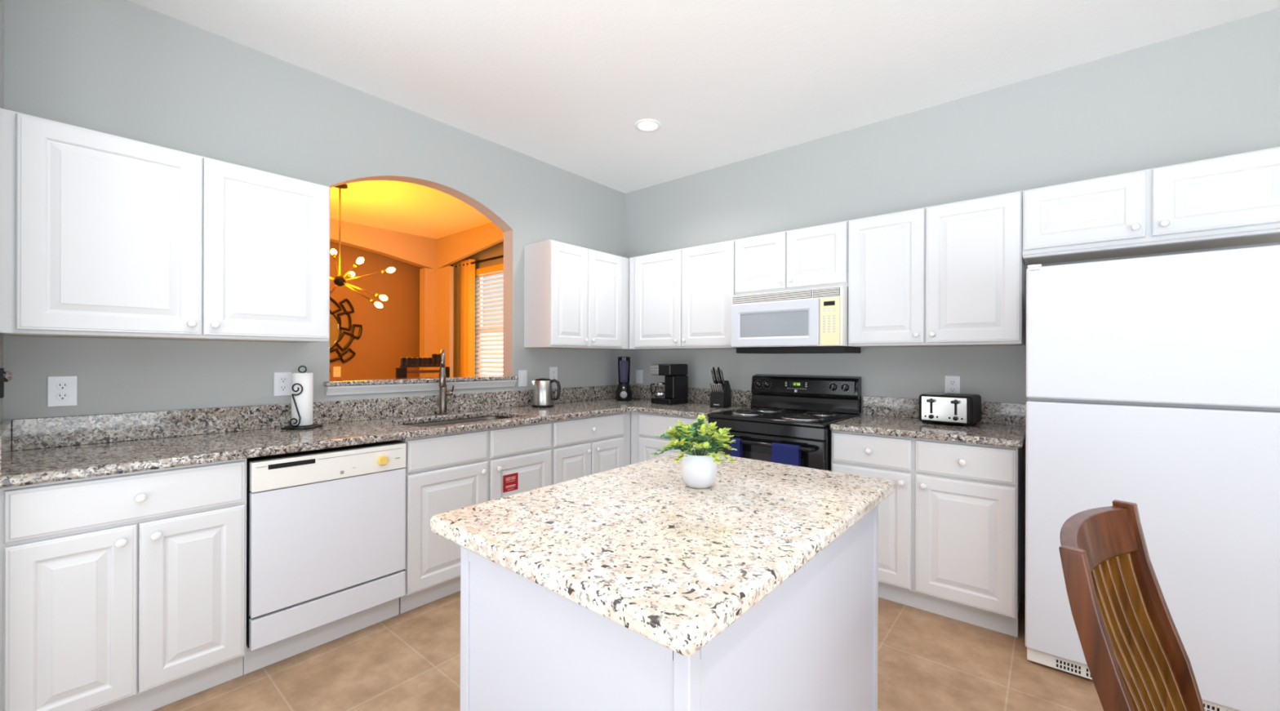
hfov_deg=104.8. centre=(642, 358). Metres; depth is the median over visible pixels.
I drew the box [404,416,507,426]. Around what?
sink
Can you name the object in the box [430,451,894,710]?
kitchen island
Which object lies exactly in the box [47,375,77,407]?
wall outlet
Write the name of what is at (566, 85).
ceiling
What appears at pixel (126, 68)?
wall
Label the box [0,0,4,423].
wall
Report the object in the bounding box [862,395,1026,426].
backsplash
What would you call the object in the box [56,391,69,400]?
receptacle
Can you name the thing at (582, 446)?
base cabinet
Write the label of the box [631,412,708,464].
base cabinet
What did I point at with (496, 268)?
window blind
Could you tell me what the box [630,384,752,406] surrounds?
backsplash
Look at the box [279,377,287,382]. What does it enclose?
receptacle
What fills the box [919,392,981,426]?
toaster
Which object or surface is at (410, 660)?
floor
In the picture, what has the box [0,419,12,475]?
backsplash
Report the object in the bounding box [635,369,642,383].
light switch
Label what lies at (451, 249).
wall
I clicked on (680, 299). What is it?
upper cabinet
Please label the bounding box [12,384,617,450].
backsplash
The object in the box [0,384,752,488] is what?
countertop
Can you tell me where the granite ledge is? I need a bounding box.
[323,375,518,386]
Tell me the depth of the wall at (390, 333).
6.09 m
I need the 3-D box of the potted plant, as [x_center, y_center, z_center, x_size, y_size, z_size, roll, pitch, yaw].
[0.143,0.263,1.395,0.253,0.195,0.247,0,0,40]
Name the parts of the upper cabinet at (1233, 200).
door, knob, light rail, panel, knob, door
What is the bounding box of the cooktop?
[706,406,860,427]
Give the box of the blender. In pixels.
[615,356,640,400]
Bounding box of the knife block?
[709,366,731,408]
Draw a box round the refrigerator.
[1025,244,1279,710]
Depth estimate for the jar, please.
4.21 m
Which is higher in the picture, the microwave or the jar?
the microwave
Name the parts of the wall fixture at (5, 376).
plate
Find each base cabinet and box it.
[0,458,246,710]
[396,421,551,613]
[551,412,630,484]
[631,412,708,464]
[831,430,1023,637]
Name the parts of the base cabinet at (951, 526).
knob, drawer, door, knob, knob, knob, drawer, door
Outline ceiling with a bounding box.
[128,0,1279,239]
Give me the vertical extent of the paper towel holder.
0.319 m
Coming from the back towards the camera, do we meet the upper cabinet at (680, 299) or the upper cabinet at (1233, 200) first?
the upper cabinet at (680, 299)
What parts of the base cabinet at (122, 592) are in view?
door, knob, drawer, knob, knob, door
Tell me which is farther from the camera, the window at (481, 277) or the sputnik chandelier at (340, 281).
the window at (481, 277)
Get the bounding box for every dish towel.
[730,437,742,457]
[771,442,800,466]
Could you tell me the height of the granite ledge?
0.027 m
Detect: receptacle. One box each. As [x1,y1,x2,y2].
[56,382,69,390]
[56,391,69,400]
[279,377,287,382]
[279,384,287,391]
[949,379,955,385]
[949,386,955,392]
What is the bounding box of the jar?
[617,360,630,382]
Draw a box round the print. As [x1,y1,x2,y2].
[506,475,515,490]
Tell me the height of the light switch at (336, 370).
0.122 m
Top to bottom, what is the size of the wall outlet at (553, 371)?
0.122 m
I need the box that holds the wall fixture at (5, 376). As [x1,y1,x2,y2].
[0,368,12,398]
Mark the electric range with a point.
(801, 411)
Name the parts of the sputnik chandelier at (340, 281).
bulb, arm, stem, bulb, arm, arm, bulb, arm, bulb, bulb, bulb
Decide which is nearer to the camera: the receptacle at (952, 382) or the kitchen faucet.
the receptacle at (952, 382)
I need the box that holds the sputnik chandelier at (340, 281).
[329,183,395,308]
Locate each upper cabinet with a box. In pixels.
[0,107,329,342]
[524,239,646,350]
[629,240,736,350]
[734,220,848,295]
[848,191,1024,347]
[1022,146,1279,265]
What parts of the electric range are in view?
knob, handle, knob, oven door, knob, knob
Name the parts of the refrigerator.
fresh food door, freezer door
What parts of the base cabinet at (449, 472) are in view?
door, drawer, knob, knob, door, drawer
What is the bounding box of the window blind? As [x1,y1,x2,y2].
[475,263,503,376]
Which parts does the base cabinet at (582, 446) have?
door, drawer, door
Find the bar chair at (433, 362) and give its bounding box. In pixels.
[395,354,449,377]
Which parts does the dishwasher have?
panel, door, control panel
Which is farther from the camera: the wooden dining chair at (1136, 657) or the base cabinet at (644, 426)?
the base cabinet at (644, 426)
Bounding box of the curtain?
[453,258,475,376]
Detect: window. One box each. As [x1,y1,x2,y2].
[451,240,503,373]
[478,274,502,373]
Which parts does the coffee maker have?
carafe handle, control plate, water tank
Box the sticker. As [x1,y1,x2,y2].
[502,472,518,493]
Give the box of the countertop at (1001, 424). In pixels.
[829,395,1026,448]
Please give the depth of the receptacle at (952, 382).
2.92 m
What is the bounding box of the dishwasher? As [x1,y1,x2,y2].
[243,440,405,675]
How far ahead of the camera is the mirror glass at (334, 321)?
5.72 m
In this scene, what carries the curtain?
hanging from the curtain rod
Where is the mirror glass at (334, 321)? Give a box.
[329,313,339,347]
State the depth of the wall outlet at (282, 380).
2.55 m
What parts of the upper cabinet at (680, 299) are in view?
door, panel, door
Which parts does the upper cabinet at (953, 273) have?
door, knob, knob, panel, door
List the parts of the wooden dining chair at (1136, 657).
post, crest rail, post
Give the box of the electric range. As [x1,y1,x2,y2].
[706,373,861,471]
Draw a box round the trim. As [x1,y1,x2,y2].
[325,379,516,395]
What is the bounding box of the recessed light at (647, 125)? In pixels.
[634,118,661,132]
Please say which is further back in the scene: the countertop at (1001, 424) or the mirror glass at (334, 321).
the mirror glass at (334, 321)
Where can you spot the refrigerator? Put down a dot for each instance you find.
(1153, 383)
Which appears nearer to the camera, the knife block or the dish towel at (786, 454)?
the dish towel at (786, 454)
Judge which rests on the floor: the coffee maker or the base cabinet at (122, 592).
the base cabinet at (122, 592)
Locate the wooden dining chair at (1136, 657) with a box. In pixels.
[1058,499,1204,710]
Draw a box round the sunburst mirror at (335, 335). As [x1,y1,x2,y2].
[329,290,362,372]
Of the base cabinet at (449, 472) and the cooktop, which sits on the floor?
the base cabinet at (449, 472)
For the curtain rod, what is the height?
0.090 m
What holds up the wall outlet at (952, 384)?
attached to the wall at (1211, 92)
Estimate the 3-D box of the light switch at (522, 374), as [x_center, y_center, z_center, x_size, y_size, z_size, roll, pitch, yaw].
[-0.903,0.148,3.709,0.010,0.122,0.078,0,0,40]
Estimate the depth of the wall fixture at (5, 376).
1.73 m
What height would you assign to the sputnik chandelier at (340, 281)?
1.082 m
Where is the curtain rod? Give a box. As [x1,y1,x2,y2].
[449,254,503,267]
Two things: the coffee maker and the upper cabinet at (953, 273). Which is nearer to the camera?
the upper cabinet at (953, 273)
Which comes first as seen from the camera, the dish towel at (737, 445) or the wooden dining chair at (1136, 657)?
the wooden dining chair at (1136, 657)
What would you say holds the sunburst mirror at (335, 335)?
attached to the wall at (390, 333)
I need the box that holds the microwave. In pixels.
[730,285,860,353]
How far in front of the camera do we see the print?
2.89 m
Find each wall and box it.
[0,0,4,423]
[2,0,625,450]
[329,218,435,377]
[329,241,422,380]
[435,222,503,377]
[624,7,1279,594]
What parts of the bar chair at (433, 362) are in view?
post, rail, cross rail, post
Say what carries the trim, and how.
attached to the wall at (126, 68)
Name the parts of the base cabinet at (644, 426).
door, drawer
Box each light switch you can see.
[333,366,340,377]
[518,369,527,386]
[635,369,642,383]
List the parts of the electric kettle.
lid, handle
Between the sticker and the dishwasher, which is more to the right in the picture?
the sticker
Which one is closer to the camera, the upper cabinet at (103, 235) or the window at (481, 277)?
the upper cabinet at (103, 235)
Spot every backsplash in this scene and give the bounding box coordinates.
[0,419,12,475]
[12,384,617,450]
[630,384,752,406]
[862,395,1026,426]
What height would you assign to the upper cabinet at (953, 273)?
0.774 m
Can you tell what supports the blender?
on the countertop at (45, 450)
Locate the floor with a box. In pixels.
[152,591,1103,710]
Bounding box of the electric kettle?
[531,377,560,408]
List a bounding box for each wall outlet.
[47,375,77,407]
[273,372,292,395]
[549,367,557,380]
[944,375,959,393]
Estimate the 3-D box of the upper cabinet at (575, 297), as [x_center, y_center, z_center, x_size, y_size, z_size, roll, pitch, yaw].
[-0.400,-0.467,4.050,0.344,0.774,1.138,0,0,40]
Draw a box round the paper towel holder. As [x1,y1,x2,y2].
[280,365,323,430]
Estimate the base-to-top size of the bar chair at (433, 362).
1.317 m
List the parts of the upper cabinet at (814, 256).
door, door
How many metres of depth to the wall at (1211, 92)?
2.87 m
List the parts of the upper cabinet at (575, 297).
door, panel, door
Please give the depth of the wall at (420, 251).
6.18 m
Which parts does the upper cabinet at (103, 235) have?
door, panel, knob, knob, door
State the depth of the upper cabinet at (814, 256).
3.22 m
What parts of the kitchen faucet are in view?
spout, lever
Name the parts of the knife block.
knife handle, knife handle, knife handle, knife handle, knife handle, knife handle, knife handle, knife handle, knife handle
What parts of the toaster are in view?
lever, plate, lever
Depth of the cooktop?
3.09 m
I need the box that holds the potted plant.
[650,413,737,488]
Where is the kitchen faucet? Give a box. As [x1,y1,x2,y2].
[438,348,453,414]
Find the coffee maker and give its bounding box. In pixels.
[649,364,688,404]
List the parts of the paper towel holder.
finial rod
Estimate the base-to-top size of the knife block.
0.301 m
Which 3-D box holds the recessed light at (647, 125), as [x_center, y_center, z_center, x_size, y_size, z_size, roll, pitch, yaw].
[0.033,-1.536,3.252,0.176,0.008,0.176,0,0,40]
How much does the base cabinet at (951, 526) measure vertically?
0.887 m
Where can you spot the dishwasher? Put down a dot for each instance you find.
(326, 528)
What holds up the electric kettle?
on the countertop at (45, 450)

